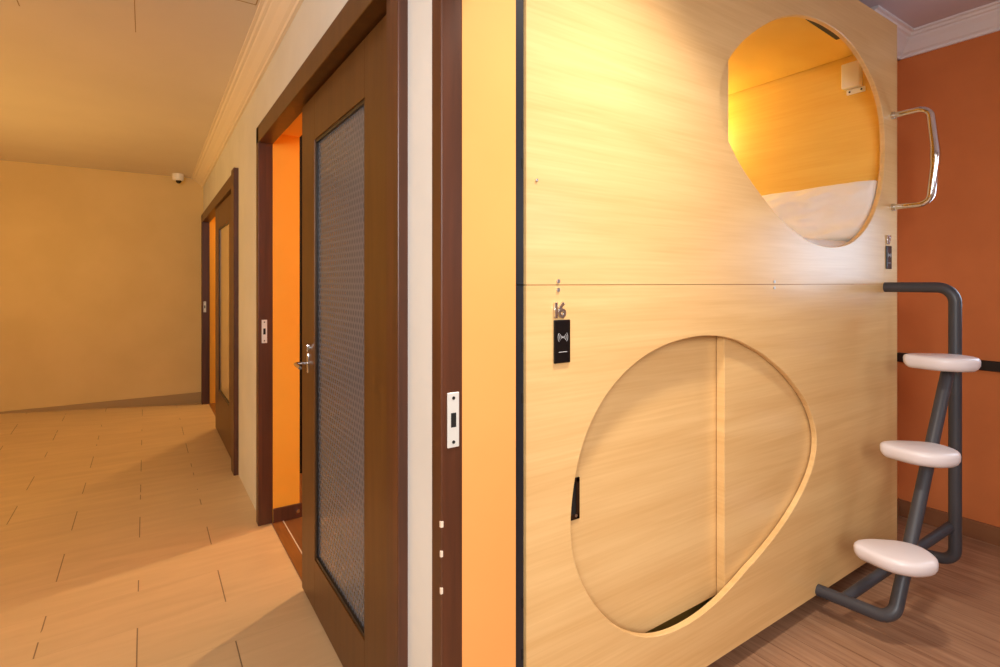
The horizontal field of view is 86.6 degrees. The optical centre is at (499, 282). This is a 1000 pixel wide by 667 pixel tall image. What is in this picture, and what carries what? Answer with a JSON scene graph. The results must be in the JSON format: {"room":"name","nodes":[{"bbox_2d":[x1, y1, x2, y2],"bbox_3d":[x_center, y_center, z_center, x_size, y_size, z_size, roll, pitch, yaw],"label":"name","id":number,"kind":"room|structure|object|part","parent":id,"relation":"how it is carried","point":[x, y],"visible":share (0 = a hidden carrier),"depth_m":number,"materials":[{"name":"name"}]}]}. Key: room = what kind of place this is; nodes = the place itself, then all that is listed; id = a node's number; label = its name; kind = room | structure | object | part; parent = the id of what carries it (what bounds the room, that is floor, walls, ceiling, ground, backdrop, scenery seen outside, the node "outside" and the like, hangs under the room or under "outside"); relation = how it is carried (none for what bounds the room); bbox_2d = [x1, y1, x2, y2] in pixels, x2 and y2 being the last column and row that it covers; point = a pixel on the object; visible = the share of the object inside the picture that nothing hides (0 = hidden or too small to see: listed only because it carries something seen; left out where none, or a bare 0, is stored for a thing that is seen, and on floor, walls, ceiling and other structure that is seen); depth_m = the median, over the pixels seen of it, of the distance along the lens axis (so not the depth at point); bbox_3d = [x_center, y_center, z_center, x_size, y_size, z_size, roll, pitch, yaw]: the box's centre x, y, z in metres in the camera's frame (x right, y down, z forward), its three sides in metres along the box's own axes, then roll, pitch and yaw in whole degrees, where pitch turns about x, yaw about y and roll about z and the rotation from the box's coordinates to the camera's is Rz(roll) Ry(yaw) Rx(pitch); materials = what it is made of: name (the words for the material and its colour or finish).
{"room":"capsule hotel","nodes":[
{"label":"capsule hotel","id":0,"kind":"room"},
{"bbox_2d":[0,160,202,411],"bbox_3d":[-2.887,-0.025,5.762,6.800,2.650,0.120,0,0,-34],"label":"wall","id":1,"kind":"structure","parent":0,"point":[100,270],"depth_m":5.05,"materials":[{"name":"beige paint"}]},
{"bbox_2d":[0,392,200,413],"bbox_3d":[-4.394,1.202,4.675,3.085,0.135,0.014,0,0,-34],"label":"baseboard","id":2,"kind":"structure","parent":1,"relation":"attached to","point":[187,398],"depth_m":5.20,"materials":[{"name":"brown"}]},
{"bbox_2d":[0,0,259,177],"bbox_3d":[-2.150,-1.212,1.351,3.125,0.261,8.235,0,0,-34],"label":"ceiling","id":3,"kind":"structure","parent":0,"point":[81,88],"depth_m":2.93,"materials":[{"name":"paint"}]},
{"bbox_2d":[17,0,257,31],"bbox_3d":[-1.368,-1.160,2.002,0.821,0.023,1.050,0,0,-34],"label":"trim","id":4,"kind":"structure","parent":3,"relation":"attached to","point":[17,0],"depth_m":2.20,"materials":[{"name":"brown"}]},
{"bbox_2d":[172,173,183,183],"bbox_3d":[-3.217,-1.042,5.307,0.104,0.096,0.104,0,0,-34],"label":"dome camera","id":5,"kind":"object","parent":3,"relation":"attached to","point":[177,177],"visible":1,"depth_m":5.27,"materials":[{"name":"white plastic"}]},
{"bbox_2d":[0,403,342,666],"bbox_3d":[-2.119,1.165,1.323,3.145,0.170,8.155,0,0,-34],"label":"floor","id":6,"kind":"structure","parent":0,"point":[130,537],"depth_m":2.45,"materials":[{"name":"beige tile"}]},
{"bbox_2d":[209,403,214,414],"bbox_3d":[-2.346,1.253,4.545,0.054,0.014,2.315,0,0,-34],"label":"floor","id":7,"kind":"structure","parent":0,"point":[212,405],"depth_m":5.36,"materials":[{"name":"red wood"}]},
{"bbox_2d":[300,135,301,472],"bbox_3d":[-0.404,-0.028,4.264,2.695,2.555,0.300,0,0,-34],"label":"wall partition","id":8,"kind":"structure","parent":0,"point":[301,135],"depth_m":3.48,"materials":[{"name":"black paint"}]},
{"bbox_2d":[203,0,431,666],"bbox_3d":[-0.765,-0.060,2.216,0.180,2.620,8.135,0,0,-34],"label":"wall","id":9,"kind":"structure","parent":0,"point":[313,18],"depth_m":1.20,"materials":[{"name":"white paint"}]},
{"bbox_2d":[210,217,214,402],"bbox_3d":[-2.311,0.260,4.574,0.134,1.980,2.325,0,0,-34],"label":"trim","id":10,"kind":"structure","parent":9,"relation":"attached to","point":[212,222],"depth_m":5.51,"materials":[{"name":"orange paint"}]},
{"bbox_2d":[201,167,238,475],"bbox_3d":[-2.387,0.250,4.500,0.076,2.000,2.495,0,0,-34],"label":"door","id":11,"kind":"structure","parent":9,"relation":"in","point":[224,207],"depth_m":4.14,"materials":[{"name":"red wood"}]},
{"bbox_3d":[-2.122,0.220,4.115,0.014,1.336,0.656,0,0,-34],"label":"glass pane","id":12,"kind":"part","parent":11,"relation":"part of","materials":[{"name":"brown glass"}]},
{"bbox_2d":[191,0,303,186],"bbox_3d":[-0.886,-1.127,2.135,0.112,0.251,8.135,0,0,-34],"label":"crown molding","id":13,"kind":"structure","parent":9,"relation":"attached to","point":[272,19],"depth_m":2.77,"materials":[{"name":"beige paint"}]},
{"bbox_2d":[272,521,301,580],"bbox_3d":[-0.665,1.253,2.025,0.052,0.014,1.807,0,0,-34],"label":"threshold","id":14,"kind":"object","parent":9,"relation":"attached to","point":[286,539],"depth_m":2.52,"materials":[{"name":"red wood"}]},
{"bbox_2d":[273,113,301,508],"bbox_3d":[-0.627,0.225,2.054,0.134,2.050,1.813,0,0,-34],"label":"wall","id":15,"kind":"structure","parent":9,"relation":"attached to","point":[286,149],"depth_m":2.80,"materials":[{"name":"orange paint"}]},
{"bbox_2d":[273,502,301,522],"bbox_3d":[-1.118,1.212,2.802,0.147,0.075,0.014,0,0,-34],"label":"baseboard reveal","id":16,"kind":"structure","parent":9,"relation":"attached to","point":[284,513],"depth_m":2.79,"materials":[{"name":"red wood"}]},
{"bbox_2d":[256,0,407,666],"bbox_3d":[-0.722,0.220,2.018,0.094,2.060,1.878,0,0,-34],"label":"door","id":17,"kind":"structure","parent":9,"relation":"in","point":[350,92],"depth_m":1.65,"materials":[{"name":"red wood"}]},
{"bbox_3d":[-1.216,0.250,2.741,0.026,0.120,0.004,0,0,-34],"label":"strike plate","id":18,"kind":"part","parent":17,"relation":"part of","materials":[{"name":"silver metal"}]},
{"bbox_3d":[-0.756,0.312,2.035,0.056,0.075,0.105,0,0,-34],"label":"lever handle","id":19,"kind":"part","parent":17,"relation":"part of","materials":[{"name":"silver metal"}]},
{"bbox_3d":[-0.531,0.251,1.784,0.014,1.578,0.543,0,0,-34],"label":"glass pane","id":20,"kind":"part","parent":17,"relation":"part of","materials":[{"name":"grey glass"}]},
{"bbox_2d":[432,0,461,666],"bbox_3d":[0.390,0.190,0.358,0.052,2.120,1.851,0,0,-34],"label":"door frame","id":21,"kind":"structure","parent":9,"relation":"in","point":[446,14],"depth_m":1.09,"materials":[{"name":"red wood"}]},
{"bbox_3d":[-0.097,0.281,1.093,0.027,0.113,0.004,0,0,-34],"label":"strike plate","id":22,"kind":"part","parent":21,"relation":"part of","materials":[{"name":"silver metal"}]},
{"bbox_2d":[462,0,515,666],"bbox_3d":[-0.023,0.220,1.146,0.137,2.060,0.004,0,0,-34],"label":"wall","id":23,"kind":"structure","parent":9,"relation":"attached to","point":[488,26],"depth_m":1.14,"materials":[{"name":"orange paint"}]},
{"bbox_2d":[519,284,677,284],"bbox_3d":[0.452,-0.028,2.983,2.695,2.555,0.060,0,0,-34],"label":"wall","id":24,"kind":"structure","parent":0,"point":[519,284],"depth_m":3.21,"materials":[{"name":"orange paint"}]},
{"bbox_2d":[284,473,999,666],"bbox_3d":[1.085,1.279,2.017,2.915,0.062,5.750,0,0,-34],"label":"floor","id":25,"kind":"structure","parent":0,"point":[950,617],"depth_m":1.93,"materials":[{"name":"brown laminate"}]},
{"bbox_2d":[283,521,301,553],"bbox_3d":[-0.641,1.252,2.041,0.005,0.015,1.807,0,0,-34],"label":"trim","id":26,"kind":"structure","parent":25,"relation":"on","point":[283,521],"depth_m":2.60,"materials":[{"name":"silver metal"}]},
{"bbox_2d":[516,284,896,666],"bbox_3d":[0.588,0.628,2.294,2.130,1.244,1.177,0,0,-34],"label":"capsule","id":27,"kind":"object","parent":25,"relation":"on","point":[693,462],"visible":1,"depth_m":1.65,"materials":[{"name":"brown wood"}]},
{"bbox_3d":[0.185,0.569,1.393,0.059,0.109,0.008,0,0,-34],"label":"flush pull","id":28,"kind":"part","parent":27,"relation":"part of","materials":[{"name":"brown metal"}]},
{"bbox_3d":[0.431,0.552,1.569,0.860,0.944,0.018,0,0,-34],"label":"sliding door","id":29,"kind":"part","parent":27,"relation":"part of","materials":[{"name":"brown wood"}]},
{"bbox_3d":[0.605,1.139,2.308,1.994,0.030,1.130,0,0,-34],"label":"floor panel","id":30,"kind":"part","parent":27,"relation":"part of","materials":[{"name":"brown wood"}]},
{"bbox_2d":[516,0,941,284],"bbox_3d":[0.635,-0.581,2.224,2.130,1.170,1.347,0,0,-34],"label":"capsule","id":31,"kind":"object","parent":27,"relation":"on","point":[652,136],"visible":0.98,"depth_m":1.60,"materials":[{"name":"brown wood"}]},
{"bbox_3d":[0.414,-0.562,1.525,0.782,0.996,0.024,0,0,-34],"label":"sliding door","id":32,"kind":"part","parent":31,"relation":"part of","materials":[{"name":"brown wood"}]},
{"bbox_3d":[0.591,-1.086,2.325,1.989,0.020,1.087,0,0,-34],"label":"ceiling panel","id":33,"kind":"part","parent":31,"relation":"part of","materials":[{"name":"brown wood"}]},
{"bbox_3d":[1.446,-0.589,2.883,0.041,1.146,1.152,0,0,-34],"label":"panel","id":34,"kind":"part","parent":31,"relation":"part of","materials":[{"name":"brown wood"}]},
{"bbox_2d":[804,238,846,246],"bbox_3d":[0.597,-0.116,2.329,1.976,0.138,1.070,0,0,-34],"label":"mattress","id":35,"kind":"object","parent":31,"relation":"on","point":[828,243],"visible":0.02,"depth_m":2.20,"materials":[{"name":"white fabric"}]},
{"bbox_2d":[762,180,877,241],"bbox_3d":[1.492,-0.320,2.605,0.174,0.279,0.630,0,0,-34],"label":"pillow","id":36,"kind":"object","parent":35,"relation":"on","point":[838,212],"visible":0.49,"depth_m":2.47,"materials":[{"name":"white fabric"}]},
{"bbox_2d":[841,60,865,95],"bbox_3d":[1.658,-0.963,2.493,0.042,0.142,0.088,0,0,-34],"label":"wall speaker","id":37,"kind":"object","parent":31,"relation":"attached to","point":[852,72],"visible":0.94,"depth_m":2.48,"materials":[{"name":"white plastic"}]},
{"bbox_3d":[1.800,-0.542,2.299,0.039,0.434,0.177,0,0,-34],"label":"grab handle","id":38,"kind":"part","parent":31,"relation":"part of","materials":[{"name":"silver metal"}]},
{"bbox_3d":[1.052,0.595,1.951,0.804,1.030,0.028,0,0,-34],"label":"sliding door","id":39,"kind":"part","parent":27,"relation":"part of","materials":[{"name":"brown wood"}]},
{"bbox_2d":[815,282,980,622],"bbox_3d":[1.522,0.588,2.008,0.681,1.183,0.357,0,0,-34],"label":"step ladder","id":40,"kind":"object","parent":27,"relation":"attached to","point":[910,557],"visible":1,"depth_m":1.96,"materials":[{"name":"grey metal"}]},
{"bbox_3d":[1.492,0.742,2.041,0.569,0.876,0.266,0,0,-34],"label":"diagonal rail","id":41,"kind":"part","parent":40,"relation":"part of","materials":[{"name":"grey metal"}]},
{"bbox_3d":[1.762,0.584,2.223,0.043,1.175,0.268,0,0,-34],"label":"post","id":42,"kind":"part","parent":40,"relation":"part of","materials":[{"name":"grey metal"}]},
{"bbox_2d":[681,60,897,498],"bbox_3d":[1.653,-0.028,3.142,0.520,2.555,1.010,0,0,-34],"label":"wall","id":43,"kind":"structure","parent":0,"point":[897,60],"depth_m":2.86,"materials":[{"name":"ceramic"}]},
{"bbox_2d":[871,5,913,59],"bbox_3d":[1.971,-1.258,2.684,0.540,0.115,0.105,0,0,-34],"label":"crown molding","id":44,"kind":"structure","parent":43,"relation":"attached to","point":[904,31],"depth_m":2.69,"materials":[{"name":"white paint"}]},
{"bbox_2d":[897,498,899,516],"bbox_3d":[1.937,1.206,2.717,0.520,0.088,0.012,0,0,-34],"label":"baseboard","id":45,"kind":"structure","parent":43,"relation":"attached to","point":[898,499],"depth_m":2.84,"materials":[{"name":"brown wood"}]},
{"bbox_2d":[859,0,997,27],"bbox_3d":[0.472,-1.345,3.042,2.795,0.080,8.135,0,0,-34],"label":"ceiling","id":46,"kind":"structure","parent":0,"point":[916,13],"depth_m":2.52,"materials":[{"name":"grey paint"}]},
{"bbox_2d":[898,31,999,526],"bbox_3d":[1.601,-0.022,3.796,0.120,2.665,8.135,0,0,-34],"label":"wall","id":47,"kind":"structure","parent":0,"point":[953,240],"depth_m":2.67,"materials":[{"name":"paint"}]},
{"bbox_2d":[897,352,999,371],"bbox_3d":[2.971,0.398,1.618,0.022,0.048,2.990,0,0,-34],"label":"trim","id":48,"kind":"structure","parent":47,"relation":"attached to","point":[994,366],"depth_m":2.55,"materials":[{"name":"black"}]},
{"bbox_2d":[898,0,999,60],"bbox_3d":[2.931,-1.258,1.603,0.105,0.115,3.010,0,0,-34],"label":"crown molding","id":49,"kind":"structure","parent":47,"relation":"attached to","point":[983,20],"depth_m":2.62,"materials":[{"name":"white paint"}]},
{"bbox_2d":[900,499,999,545],"bbox_3d":[2.975,1.206,1.620,0.012,0.088,2.990,0,0,-34],"label":"baseboard","id":50,"kind":"structure","parent":47,"relation":"attached to","point":[981,531],"depth_m":2.62,"materials":[{"name":"brown wood"}]}
]}

